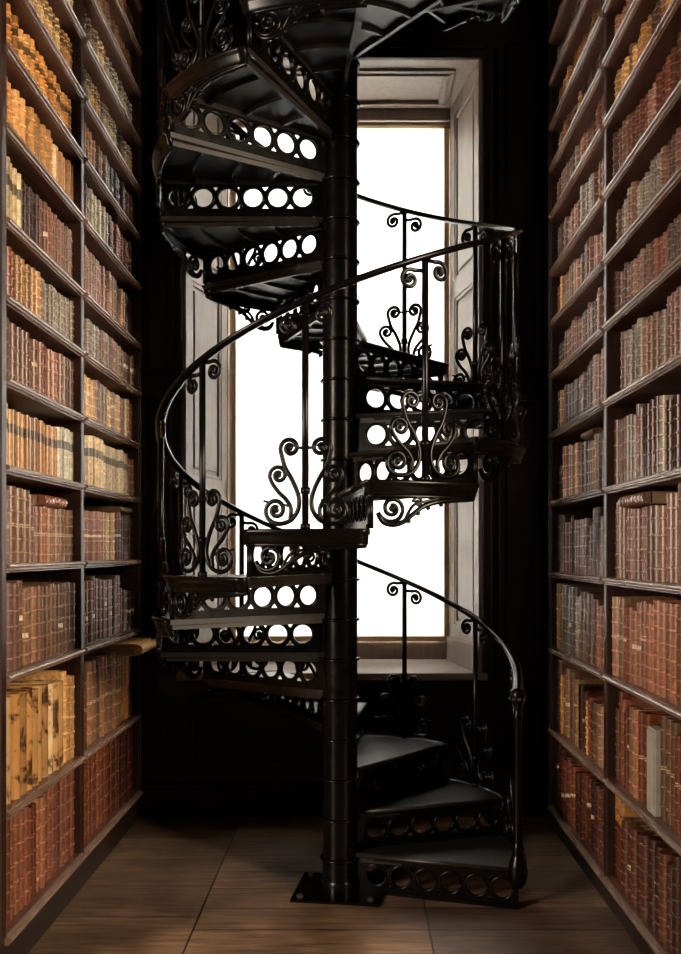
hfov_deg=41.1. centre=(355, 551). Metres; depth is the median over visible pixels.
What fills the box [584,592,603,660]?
book
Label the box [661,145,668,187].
book
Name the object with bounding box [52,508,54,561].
book
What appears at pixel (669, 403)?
book
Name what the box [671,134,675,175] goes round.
book
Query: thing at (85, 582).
book
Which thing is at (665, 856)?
book
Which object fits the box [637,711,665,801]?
book
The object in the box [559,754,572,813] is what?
book
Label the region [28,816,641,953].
floor
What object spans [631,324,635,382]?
book
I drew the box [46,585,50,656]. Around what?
book
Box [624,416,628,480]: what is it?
book
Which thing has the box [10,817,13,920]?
book
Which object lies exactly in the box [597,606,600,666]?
book
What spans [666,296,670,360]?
book
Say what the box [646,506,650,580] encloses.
book
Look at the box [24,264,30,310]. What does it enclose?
book
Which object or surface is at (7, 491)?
book
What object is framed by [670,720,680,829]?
book
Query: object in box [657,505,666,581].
book
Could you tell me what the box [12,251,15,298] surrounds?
book
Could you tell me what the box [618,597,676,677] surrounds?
book
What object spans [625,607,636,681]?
book
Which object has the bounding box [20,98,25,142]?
book
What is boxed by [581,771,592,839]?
book
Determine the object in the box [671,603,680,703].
book
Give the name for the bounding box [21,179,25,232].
book
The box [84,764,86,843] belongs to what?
book
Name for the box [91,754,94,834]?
book
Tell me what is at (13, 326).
book
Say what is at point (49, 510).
book
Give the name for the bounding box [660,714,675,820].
book
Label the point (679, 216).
book
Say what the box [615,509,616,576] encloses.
book
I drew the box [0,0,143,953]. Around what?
bookcase
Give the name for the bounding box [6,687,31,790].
book
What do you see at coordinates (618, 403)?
bookcase
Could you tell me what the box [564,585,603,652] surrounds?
book
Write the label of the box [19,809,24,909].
book
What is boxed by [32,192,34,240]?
book
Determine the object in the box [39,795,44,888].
book
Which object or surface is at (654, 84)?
book
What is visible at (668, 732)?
book
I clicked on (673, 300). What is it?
book
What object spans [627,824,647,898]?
book
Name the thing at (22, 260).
book
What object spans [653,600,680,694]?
book
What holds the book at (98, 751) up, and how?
on the bookcase at (27, 927)
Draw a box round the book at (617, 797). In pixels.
[617,797,618,880]
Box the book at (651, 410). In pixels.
[649,400,653,474]
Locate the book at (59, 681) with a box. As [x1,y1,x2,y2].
[15,680,62,766]
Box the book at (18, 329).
[16,327,21,382]
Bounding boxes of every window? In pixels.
[227,129,450,658]
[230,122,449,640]
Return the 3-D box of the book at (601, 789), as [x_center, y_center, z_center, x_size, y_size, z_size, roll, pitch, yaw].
[1.276,1.293,4.313,0.250,0.343,0.051,0,0,0]
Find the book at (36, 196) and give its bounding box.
[34,194,39,245]
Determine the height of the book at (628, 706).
0.356 m
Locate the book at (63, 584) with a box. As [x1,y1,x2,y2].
[48,583,65,651]
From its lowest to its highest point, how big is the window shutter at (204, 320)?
3.706 m
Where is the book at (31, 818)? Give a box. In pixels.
[29,806,33,900]
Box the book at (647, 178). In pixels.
[644,171,650,208]
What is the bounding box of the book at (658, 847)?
[654,844,673,933]
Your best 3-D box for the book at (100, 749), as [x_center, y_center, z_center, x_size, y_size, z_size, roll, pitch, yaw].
[-1.454,1.219,4.725,0.256,0.410,0.042,0,0,0]
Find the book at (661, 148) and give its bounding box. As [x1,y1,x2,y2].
[660,148,661,189]
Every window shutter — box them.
[183,64,230,671]
[446,60,481,671]
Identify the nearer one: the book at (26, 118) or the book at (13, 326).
the book at (13, 326)
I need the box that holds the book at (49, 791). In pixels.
[46,787,52,879]
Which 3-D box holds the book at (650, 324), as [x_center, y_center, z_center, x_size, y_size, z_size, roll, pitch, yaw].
[1.262,-0.811,3.600,0.220,0.245,0.047,0,0,0]
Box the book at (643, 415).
[642,405,644,475]
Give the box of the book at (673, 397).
[672,397,673,468]
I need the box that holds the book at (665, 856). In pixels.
[658,850,676,943]
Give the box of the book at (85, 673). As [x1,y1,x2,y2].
[84,672,86,748]
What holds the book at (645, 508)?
on the bookcase at (618, 403)
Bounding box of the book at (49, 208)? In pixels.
[48,207,51,257]
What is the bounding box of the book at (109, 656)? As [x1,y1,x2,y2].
[84,654,112,731]
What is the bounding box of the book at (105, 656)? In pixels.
[84,655,107,733]
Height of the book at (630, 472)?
0.292 m
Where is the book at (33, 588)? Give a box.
[22,586,36,661]
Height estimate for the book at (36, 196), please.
0.258 m
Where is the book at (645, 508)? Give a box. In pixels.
[643,507,646,579]
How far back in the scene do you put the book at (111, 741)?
4.96 m
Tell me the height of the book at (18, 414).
0.229 m
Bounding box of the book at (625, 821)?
[621,818,645,892]
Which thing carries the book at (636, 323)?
on the bookcase at (618, 403)
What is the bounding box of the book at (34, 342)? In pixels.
[32,339,37,390]
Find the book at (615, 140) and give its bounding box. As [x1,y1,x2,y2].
[612,132,618,176]
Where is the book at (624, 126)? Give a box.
[622,120,626,163]
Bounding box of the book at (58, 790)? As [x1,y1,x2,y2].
[56,781,60,870]
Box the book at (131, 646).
[95,637,155,655]
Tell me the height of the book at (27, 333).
0.244 m
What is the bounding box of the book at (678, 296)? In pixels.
[676,286,680,354]
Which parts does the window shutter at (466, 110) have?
panel, panel, panel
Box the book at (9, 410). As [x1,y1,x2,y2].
[8,409,11,464]
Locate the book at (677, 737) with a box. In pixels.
[674,734,680,833]
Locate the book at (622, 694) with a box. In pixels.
[618,691,636,781]
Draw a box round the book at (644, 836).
[640,832,658,918]
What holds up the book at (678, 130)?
on the bookcase at (618, 403)
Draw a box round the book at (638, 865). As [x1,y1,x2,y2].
[636,831,654,911]
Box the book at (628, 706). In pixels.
[627,706,628,789]
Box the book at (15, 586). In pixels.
[12,583,19,668]
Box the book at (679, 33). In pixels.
[677,31,680,83]
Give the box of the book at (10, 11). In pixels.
[10,11,11,45]
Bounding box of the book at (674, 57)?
[670,46,677,93]
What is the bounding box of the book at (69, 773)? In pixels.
[69,773,69,857]
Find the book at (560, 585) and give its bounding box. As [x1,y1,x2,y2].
[558,584,603,649]
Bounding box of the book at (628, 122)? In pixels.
[626,114,631,157]
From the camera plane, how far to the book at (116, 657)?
5.03 m
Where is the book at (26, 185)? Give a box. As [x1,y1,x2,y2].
[25,184,28,234]
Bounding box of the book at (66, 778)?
[64,774,68,862]
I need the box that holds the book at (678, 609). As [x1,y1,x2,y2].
[675,607,680,706]
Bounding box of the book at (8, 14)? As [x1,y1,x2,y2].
[6,3,10,42]
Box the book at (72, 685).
[70,675,74,757]
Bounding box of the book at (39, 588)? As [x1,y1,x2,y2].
[22,585,43,659]
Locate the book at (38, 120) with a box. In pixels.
[37,118,40,159]
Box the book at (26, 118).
[25,105,27,143]
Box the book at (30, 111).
[27,106,34,153]
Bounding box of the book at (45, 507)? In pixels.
[37,506,47,561]
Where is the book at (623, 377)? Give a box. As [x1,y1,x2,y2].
[620,331,626,388]
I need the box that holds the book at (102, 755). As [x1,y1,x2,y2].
[101,747,103,823]
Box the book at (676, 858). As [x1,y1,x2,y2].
[671,853,680,953]
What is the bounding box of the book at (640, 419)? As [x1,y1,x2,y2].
[638,407,642,476]
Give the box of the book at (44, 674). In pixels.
[18,670,66,762]
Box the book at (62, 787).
[60,777,64,866]
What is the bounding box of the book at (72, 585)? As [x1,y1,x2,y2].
[70,583,75,649]
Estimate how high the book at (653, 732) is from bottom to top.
0.335 m
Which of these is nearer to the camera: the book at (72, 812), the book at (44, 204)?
the book at (44, 204)
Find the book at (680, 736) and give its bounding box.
[679,736,680,837]
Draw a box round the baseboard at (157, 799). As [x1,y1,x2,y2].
[141,783,541,816]
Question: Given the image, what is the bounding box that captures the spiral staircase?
[152,0,527,909]
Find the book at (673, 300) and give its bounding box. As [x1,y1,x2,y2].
[670,291,676,358]
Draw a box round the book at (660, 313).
[659,313,660,365]
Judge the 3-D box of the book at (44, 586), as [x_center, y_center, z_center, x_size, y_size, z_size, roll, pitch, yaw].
[-1.447,0.300,3.896,0.244,0.312,0.050,0,0,0]
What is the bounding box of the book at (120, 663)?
[119,656,121,723]
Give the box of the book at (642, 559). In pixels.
[641,507,643,579]
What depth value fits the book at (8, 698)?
3.48 m
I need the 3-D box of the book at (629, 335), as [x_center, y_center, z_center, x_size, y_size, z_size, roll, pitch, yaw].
[1.267,-0.819,3.890,0.217,0.262,0.046,0,0,0]
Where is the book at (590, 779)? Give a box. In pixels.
[587,777,598,848]
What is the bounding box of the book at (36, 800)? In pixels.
[31,797,39,892]
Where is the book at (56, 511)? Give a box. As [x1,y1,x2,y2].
[54,509,59,561]
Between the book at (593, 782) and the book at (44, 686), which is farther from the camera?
the book at (593, 782)
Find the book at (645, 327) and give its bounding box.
[643,320,647,375]
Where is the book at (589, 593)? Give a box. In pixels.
[586,593,603,661]
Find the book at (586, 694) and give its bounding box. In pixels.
[582,691,603,751]
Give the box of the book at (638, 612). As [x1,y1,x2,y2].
[636,602,640,685]
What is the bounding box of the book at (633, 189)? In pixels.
[630,181,639,223]
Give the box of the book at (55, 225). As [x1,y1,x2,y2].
[53,214,57,263]
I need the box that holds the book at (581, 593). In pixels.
[580,592,583,658]
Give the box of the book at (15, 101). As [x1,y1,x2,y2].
[11,89,19,134]
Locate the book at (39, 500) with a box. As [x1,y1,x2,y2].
[29,494,67,508]
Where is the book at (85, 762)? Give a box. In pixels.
[84,760,87,839]
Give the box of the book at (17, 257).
[15,255,20,302]
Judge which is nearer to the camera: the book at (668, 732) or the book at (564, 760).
the book at (668, 732)
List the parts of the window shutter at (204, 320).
panel, panel, panel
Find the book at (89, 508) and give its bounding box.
[86,506,132,512]
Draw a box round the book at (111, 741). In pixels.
[110,740,113,812]
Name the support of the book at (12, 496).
on the bookcase at (27, 927)
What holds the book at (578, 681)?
on the bookcase at (618, 403)
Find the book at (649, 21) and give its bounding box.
[647,14,651,41]
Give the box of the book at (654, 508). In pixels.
[650,505,665,580]
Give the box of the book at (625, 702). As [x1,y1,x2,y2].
[621,698,650,784]
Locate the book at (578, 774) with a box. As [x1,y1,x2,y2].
[575,771,584,831]
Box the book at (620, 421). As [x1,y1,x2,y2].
[619,420,621,482]
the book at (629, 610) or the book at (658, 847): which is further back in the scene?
the book at (629, 610)
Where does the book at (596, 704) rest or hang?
on the bookcase at (618, 403)
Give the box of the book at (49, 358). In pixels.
[46,349,52,398]
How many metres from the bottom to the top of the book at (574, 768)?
0.324 m
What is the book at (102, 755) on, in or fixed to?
on the bookcase at (27, 927)
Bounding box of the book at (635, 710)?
[632,708,661,798]
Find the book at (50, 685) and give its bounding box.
[7,683,52,773]
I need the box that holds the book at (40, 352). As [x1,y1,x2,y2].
[37,342,43,393]
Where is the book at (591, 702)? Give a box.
[590,701,603,760]
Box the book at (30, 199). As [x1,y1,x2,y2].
[28,187,32,239]
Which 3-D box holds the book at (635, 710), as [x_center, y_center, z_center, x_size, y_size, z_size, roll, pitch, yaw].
[1.277,0.837,3.777,0.257,0.367,0.059,0,0,0]
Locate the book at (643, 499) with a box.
[618,491,677,507]
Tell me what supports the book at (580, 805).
on the bookcase at (618, 403)
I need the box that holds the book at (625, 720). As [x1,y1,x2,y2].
[623,710,627,787]
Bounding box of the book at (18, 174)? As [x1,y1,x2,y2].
[17,173,20,227]
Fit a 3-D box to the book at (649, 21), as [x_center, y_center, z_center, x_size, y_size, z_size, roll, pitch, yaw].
[1.266,-2.048,3.636,0.204,0.197,0.042,0,0,0]
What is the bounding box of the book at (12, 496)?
[6,486,15,562]
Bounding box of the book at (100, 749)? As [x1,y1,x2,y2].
[100,749,100,825]
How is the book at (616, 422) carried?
on the bookcase at (618, 403)
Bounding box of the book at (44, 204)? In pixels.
[42,201,47,253]
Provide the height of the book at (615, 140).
0.248 m
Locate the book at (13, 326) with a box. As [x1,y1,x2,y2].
[11,323,16,380]
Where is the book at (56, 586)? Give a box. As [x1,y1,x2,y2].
[54,584,58,654]
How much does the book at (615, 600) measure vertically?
0.351 m
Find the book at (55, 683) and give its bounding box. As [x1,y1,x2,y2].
[10,681,58,770]
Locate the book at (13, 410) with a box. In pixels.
[12,409,15,465]
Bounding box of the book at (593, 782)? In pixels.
[590,780,603,852]
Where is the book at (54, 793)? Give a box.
[52,784,56,874]
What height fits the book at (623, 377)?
0.268 m
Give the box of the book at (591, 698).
[587,696,603,757]
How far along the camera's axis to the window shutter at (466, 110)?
5.78 m
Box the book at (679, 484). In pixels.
[677,482,680,583]
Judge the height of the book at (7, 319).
0.245 m
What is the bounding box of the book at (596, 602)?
[593,599,603,664]
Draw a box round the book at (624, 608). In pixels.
[623,607,625,679]
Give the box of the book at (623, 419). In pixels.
[621,418,624,481]
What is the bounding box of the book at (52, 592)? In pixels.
[22,583,54,655]
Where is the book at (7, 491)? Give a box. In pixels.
[6,490,9,562]
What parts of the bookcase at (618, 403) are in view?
edge moulding, shelf, edge moulding, edge moulding, shelf, edge moulding, edge moulding, edge moulding, edge moulding, edge moulding, edge moulding, edge moulding, edge moulding, edge moulding, edge moulding, edge moulding, shelf, shelf, shelf, shelf, shelf, shelf, shelf, shelf, shelf, shelf, shelf, shelf, edge moulding, shelf, edge moulding, shelf, edge moulding, shelf, edge moulding, edge moulding, edge moulding, edge moulding, edge moulding, edge moulding, edge moulding, edge moulding, edge moulding, shelf, shelf, shelf, shelf, shelf, shelf, shelf, shelf, shelf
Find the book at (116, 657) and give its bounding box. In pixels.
[115,656,118,725]
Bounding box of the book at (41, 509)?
[39,507,44,561]
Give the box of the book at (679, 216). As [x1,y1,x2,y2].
[677,214,680,254]
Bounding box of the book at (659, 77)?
[655,72,662,115]
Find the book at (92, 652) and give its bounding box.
[87,651,115,728]
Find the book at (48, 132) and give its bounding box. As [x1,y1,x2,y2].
[46,129,51,173]
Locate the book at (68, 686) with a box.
[66,675,70,760]
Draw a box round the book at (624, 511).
[620,508,641,577]
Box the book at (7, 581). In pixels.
[6,580,22,666]
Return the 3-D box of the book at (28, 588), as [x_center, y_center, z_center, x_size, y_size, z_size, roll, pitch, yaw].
[-1.447,0.301,3.729,0.233,0.311,0.046,0,0,0]
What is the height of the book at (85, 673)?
0.374 m
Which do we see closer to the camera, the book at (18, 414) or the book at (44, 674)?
the book at (18, 414)
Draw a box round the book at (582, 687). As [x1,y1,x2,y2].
[578,684,603,749]
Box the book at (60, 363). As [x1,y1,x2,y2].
[57,353,63,403]
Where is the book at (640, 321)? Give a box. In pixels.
[637,317,647,378]
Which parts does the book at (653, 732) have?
spine panel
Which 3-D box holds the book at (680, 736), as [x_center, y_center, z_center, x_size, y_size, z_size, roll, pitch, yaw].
[1.273,0.841,3.249,0.238,0.359,0.041,0,0,0]
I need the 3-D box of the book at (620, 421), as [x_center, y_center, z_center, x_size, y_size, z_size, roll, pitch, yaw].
[1.282,-0.441,4.032,0.233,0.289,0.041,0,0,0]
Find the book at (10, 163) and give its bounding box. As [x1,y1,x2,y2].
[10,163,11,218]
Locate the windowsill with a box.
[176,659,487,679]
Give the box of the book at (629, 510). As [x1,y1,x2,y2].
[627,509,630,578]
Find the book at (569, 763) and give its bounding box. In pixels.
[566,761,582,823]
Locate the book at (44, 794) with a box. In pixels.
[41,791,47,883]
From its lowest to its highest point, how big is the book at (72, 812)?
0.397 m
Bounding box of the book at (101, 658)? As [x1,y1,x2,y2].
[84,656,104,736]
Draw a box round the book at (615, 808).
[614,795,616,877]
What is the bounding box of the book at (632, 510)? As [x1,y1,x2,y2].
[630,509,633,578]
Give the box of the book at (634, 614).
[632,611,636,683]
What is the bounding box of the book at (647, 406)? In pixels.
[644,403,649,475]
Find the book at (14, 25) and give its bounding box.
[11,15,18,54]
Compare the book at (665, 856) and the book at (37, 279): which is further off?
the book at (37, 279)
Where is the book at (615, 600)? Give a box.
[612,596,664,675]
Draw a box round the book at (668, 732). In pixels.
[666,718,679,824]
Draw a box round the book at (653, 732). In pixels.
[647,726,660,816]
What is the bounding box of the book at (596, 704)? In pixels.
[593,702,603,764]
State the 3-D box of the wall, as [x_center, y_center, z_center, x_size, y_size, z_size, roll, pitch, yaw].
[0.000,-1.025,5.900,6.400,5.250,0.800,0,0,0]
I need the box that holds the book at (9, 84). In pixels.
[8,82,11,123]
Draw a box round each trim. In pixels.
[142,38,541,766]
[170,45,493,677]
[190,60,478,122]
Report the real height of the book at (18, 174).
0.263 m
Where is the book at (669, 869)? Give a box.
[666,862,671,950]
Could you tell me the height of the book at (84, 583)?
0.305 m
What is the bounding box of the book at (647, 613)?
[645,603,653,689]
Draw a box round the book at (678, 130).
[675,127,680,170]
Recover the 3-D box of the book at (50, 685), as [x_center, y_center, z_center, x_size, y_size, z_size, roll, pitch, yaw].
[-1.455,0.770,3.967,0.260,0.391,0.047,0,0,0]
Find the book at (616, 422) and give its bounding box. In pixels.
[614,420,618,483]
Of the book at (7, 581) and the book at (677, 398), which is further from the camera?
the book at (7, 581)
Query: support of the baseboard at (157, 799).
attached to the wall
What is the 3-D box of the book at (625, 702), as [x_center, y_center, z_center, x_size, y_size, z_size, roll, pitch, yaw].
[1.288,0.832,3.982,0.255,0.377,0.040,0,0,0]
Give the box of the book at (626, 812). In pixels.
[620,802,639,886]
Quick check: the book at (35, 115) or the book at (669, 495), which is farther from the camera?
the book at (35, 115)
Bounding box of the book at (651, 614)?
[649,604,653,691]
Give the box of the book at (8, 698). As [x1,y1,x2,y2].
[6,696,10,804]
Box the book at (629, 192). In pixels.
[627,187,630,228]
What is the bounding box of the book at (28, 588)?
[22,587,31,662]
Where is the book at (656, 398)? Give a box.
[654,396,658,473]
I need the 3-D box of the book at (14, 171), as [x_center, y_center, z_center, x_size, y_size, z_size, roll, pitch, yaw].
[-1.444,-1.376,3.579,0.214,0.265,0.039,0,0,0]
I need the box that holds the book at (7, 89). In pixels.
[6,76,8,122]
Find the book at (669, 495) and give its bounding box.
[666,493,671,582]
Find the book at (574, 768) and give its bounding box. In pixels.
[570,765,589,827]
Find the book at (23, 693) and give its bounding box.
[6,690,26,794]
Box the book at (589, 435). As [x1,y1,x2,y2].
[580,428,603,439]
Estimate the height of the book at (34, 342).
0.235 m
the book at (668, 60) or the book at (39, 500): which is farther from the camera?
the book at (39, 500)
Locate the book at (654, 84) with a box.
[652,82,655,118]
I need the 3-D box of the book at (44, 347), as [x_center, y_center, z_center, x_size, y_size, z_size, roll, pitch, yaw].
[-1.440,-0.768,3.905,0.221,0.235,0.047,0,0,0]
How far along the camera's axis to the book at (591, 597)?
4.48 m
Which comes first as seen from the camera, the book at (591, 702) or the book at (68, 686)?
the book at (68, 686)
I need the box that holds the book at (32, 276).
[30,267,35,313]
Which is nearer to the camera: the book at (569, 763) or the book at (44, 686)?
the book at (44, 686)
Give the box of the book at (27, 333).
[26,332,29,386]
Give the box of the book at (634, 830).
[630,826,653,905]
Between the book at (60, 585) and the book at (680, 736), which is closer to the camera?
the book at (680, 736)
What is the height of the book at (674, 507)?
0.329 m
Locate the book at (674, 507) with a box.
[671,493,677,582]
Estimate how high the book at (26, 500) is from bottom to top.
0.292 m
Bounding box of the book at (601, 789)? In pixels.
[598,787,603,861]
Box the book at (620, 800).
[618,799,622,883]
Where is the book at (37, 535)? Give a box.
[35,506,39,561]
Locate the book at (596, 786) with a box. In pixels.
[594,784,603,856]
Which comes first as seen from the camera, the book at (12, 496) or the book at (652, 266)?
the book at (12, 496)
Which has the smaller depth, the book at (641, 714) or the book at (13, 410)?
the book at (13, 410)
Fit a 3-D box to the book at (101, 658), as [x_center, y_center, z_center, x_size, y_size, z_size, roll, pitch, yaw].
[-1.459,0.757,4.762,0.282,0.417,0.061,0,0,0]
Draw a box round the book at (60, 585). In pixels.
[59,584,62,652]
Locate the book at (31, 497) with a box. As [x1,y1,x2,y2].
[29,495,34,561]
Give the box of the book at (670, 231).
[667,223,673,263]
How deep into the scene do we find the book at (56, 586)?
4.04 m
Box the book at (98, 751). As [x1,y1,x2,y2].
[96,750,99,828]
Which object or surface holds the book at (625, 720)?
on the bookcase at (618, 403)
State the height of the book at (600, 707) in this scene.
0.290 m
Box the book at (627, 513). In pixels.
[626,513,627,577]
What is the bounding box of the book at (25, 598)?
[22,589,28,664]
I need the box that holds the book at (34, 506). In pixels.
[34,506,35,561]
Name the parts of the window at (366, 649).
sash, sash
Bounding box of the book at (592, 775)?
[585,774,595,843]
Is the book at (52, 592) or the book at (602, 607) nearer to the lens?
the book at (52, 592)
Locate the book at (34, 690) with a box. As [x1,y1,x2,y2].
[32,688,37,785]
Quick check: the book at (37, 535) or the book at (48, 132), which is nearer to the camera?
the book at (37, 535)
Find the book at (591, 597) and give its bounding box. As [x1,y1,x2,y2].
[588,594,603,663]
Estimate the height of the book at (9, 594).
0.338 m
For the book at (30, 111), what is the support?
on the bookcase at (27, 927)
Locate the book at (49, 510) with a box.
[47,508,52,561]
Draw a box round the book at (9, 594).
[6,583,12,670]
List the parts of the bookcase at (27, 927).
shelf, shelf, shelf, shelf, shelf, shelf, shelf, shelf, shelf, shelf, shelf, edge moulding, edge moulding, edge moulding, edge moulding, edge moulding, edge moulding, edge moulding, edge moulding, edge moulding, edge moulding, panel, edge moulding, shelf, edge moulding, shelf, shelf, shelf, shelf, shelf, shelf, shelf, shelf, shelf, shelf, shelf, shelf, shelf, edge moulding, edge moulding, edge moulding, edge moulding, edge moulding, edge moulding, edge moulding, edge moulding, edge moulding, edge moulding, edge moulding, edge moulding, edge moulding, shelf, edge moulding, shelf, edge moulding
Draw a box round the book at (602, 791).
[602,791,603,865]
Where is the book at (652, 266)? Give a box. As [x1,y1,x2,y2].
[651,240,653,278]
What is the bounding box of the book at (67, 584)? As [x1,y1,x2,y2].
[22,582,70,650]
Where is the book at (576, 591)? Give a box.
[571,587,603,655]
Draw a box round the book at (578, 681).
[574,678,603,746]
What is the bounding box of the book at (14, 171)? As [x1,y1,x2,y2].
[12,168,16,223]
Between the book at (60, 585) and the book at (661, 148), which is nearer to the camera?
the book at (661, 148)
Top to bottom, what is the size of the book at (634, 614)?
0.305 m
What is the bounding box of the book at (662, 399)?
[659,395,673,471]
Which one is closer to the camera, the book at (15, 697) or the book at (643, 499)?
the book at (15, 697)
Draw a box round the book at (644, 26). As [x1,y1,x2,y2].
[640,22,647,53]
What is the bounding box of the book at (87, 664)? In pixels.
[84,661,91,744]
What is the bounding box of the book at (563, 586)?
[562,585,564,650]
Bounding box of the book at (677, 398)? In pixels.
[673,395,680,467]
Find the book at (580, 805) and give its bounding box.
[579,775,581,835]
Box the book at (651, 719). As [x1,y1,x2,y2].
[644,713,667,804]
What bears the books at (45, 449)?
on the bookcase at (27, 927)
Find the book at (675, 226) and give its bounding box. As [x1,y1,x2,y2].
[673,218,677,258]
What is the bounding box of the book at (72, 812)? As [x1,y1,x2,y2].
[70,770,74,855]
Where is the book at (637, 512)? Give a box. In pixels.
[634,509,641,579]
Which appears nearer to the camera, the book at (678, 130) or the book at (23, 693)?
the book at (678, 130)
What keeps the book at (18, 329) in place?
on the bookcase at (27, 927)
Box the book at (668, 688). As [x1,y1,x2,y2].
[665,603,672,700]
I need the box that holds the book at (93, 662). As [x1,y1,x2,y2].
[84,660,95,741]
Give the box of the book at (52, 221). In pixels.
[51,212,53,258]
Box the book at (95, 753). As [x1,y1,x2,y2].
[94,753,95,831]
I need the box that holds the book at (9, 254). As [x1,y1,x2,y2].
[6,246,12,296]
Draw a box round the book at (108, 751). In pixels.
[107,743,109,817]
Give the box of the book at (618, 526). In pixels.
[616,503,626,577]
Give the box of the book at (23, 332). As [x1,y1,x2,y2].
[21,330,26,385]
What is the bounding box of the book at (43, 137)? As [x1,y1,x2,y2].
[40,124,46,168]
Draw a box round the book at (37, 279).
[35,271,40,317]
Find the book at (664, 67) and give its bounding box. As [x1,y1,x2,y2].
[662,65,665,103]
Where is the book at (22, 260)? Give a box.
[21,259,24,305]
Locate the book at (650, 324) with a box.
[647,315,653,372]
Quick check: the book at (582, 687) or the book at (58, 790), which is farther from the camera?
the book at (582, 687)
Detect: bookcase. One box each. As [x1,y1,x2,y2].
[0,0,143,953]
[547,0,680,953]
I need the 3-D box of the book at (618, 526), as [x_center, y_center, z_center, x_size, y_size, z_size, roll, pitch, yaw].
[1.271,-0.053,4.030,0.235,0.332,0.043,0,0,0]
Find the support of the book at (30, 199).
on the bookcase at (27, 927)
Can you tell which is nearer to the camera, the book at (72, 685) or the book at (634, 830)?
the book at (634, 830)
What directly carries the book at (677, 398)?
on the bookcase at (618, 403)
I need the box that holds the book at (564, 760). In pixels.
[561,758,566,817]
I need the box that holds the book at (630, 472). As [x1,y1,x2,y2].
[628,414,635,479]
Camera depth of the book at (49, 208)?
3.95 m
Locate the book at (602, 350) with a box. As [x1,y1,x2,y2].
[601,348,603,401]
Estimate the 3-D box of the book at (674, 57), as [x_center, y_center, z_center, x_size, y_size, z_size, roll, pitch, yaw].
[1.258,-1.738,3.339,0.207,0.222,0.041,0,0,0]
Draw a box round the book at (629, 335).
[626,329,631,385]
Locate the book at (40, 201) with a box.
[39,199,42,247]
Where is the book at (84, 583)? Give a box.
[84,583,85,644]
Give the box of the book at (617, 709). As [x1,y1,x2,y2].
[615,708,618,779]
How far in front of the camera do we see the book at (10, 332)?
3.52 m
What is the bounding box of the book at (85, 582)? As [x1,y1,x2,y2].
[84,581,88,643]
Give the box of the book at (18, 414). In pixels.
[16,412,20,467]
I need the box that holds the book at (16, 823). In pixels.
[13,812,19,915]
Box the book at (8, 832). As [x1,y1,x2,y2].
[6,819,10,926]
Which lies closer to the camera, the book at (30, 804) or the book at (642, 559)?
the book at (642, 559)
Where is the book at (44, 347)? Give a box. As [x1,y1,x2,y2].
[43,345,46,395]
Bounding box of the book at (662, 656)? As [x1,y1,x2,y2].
[659,602,680,697]
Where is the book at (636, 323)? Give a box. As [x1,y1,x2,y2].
[635,323,636,379]
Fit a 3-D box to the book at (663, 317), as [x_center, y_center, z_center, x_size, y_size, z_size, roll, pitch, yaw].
[1.263,-0.803,3.447,0.214,0.230,0.040,0,0,0]
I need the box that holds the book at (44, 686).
[40,684,47,777]
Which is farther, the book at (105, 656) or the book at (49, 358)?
the book at (105, 656)
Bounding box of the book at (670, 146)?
[668,139,671,178]
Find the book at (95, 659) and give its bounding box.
[84,658,99,739]
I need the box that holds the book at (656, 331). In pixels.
[653,311,660,369]
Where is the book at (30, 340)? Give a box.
[29,338,32,388]
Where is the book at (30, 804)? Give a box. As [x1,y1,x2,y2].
[27,803,36,896]
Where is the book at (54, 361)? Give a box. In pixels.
[52,352,56,400]
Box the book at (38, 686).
[6,684,41,781]
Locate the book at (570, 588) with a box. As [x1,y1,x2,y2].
[568,587,571,653]
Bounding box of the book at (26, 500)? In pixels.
[23,490,29,562]
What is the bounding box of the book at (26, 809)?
[23,806,28,905]
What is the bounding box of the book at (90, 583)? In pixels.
[87,581,92,642]
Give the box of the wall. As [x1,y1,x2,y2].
[140,0,549,815]
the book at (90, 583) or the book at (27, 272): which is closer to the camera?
the book at (27, 272)
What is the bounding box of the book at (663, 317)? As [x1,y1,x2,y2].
[660,309,666,364]
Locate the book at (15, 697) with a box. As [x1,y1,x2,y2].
[6,692,19,799]
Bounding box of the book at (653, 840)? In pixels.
[647,836,667,926]
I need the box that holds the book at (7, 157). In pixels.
[6,156,9,216]
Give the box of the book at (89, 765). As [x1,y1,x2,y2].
[87,757,91,837]
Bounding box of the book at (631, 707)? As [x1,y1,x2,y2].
[628,705,655,793]
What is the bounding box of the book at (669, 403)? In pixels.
[665,400,672,469]
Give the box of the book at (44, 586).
[42,585,46,658]
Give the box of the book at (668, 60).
[665,55,670,100]
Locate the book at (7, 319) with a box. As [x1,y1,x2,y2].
[6,317,9,376]
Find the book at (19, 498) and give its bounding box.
[15,488,23,562]
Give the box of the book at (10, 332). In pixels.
[9,321,11,377]
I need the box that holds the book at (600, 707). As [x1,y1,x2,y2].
[598,705,603,767]
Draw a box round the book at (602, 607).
[600,606,603,668]
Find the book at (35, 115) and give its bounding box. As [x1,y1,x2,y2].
[34,113,37,157]
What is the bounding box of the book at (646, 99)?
[644,93,647,129]
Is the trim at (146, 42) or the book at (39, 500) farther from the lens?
the trim at (146, 42)
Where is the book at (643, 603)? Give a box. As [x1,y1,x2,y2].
[640,601,653,687]
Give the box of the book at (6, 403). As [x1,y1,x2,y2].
[6,403,7,463]

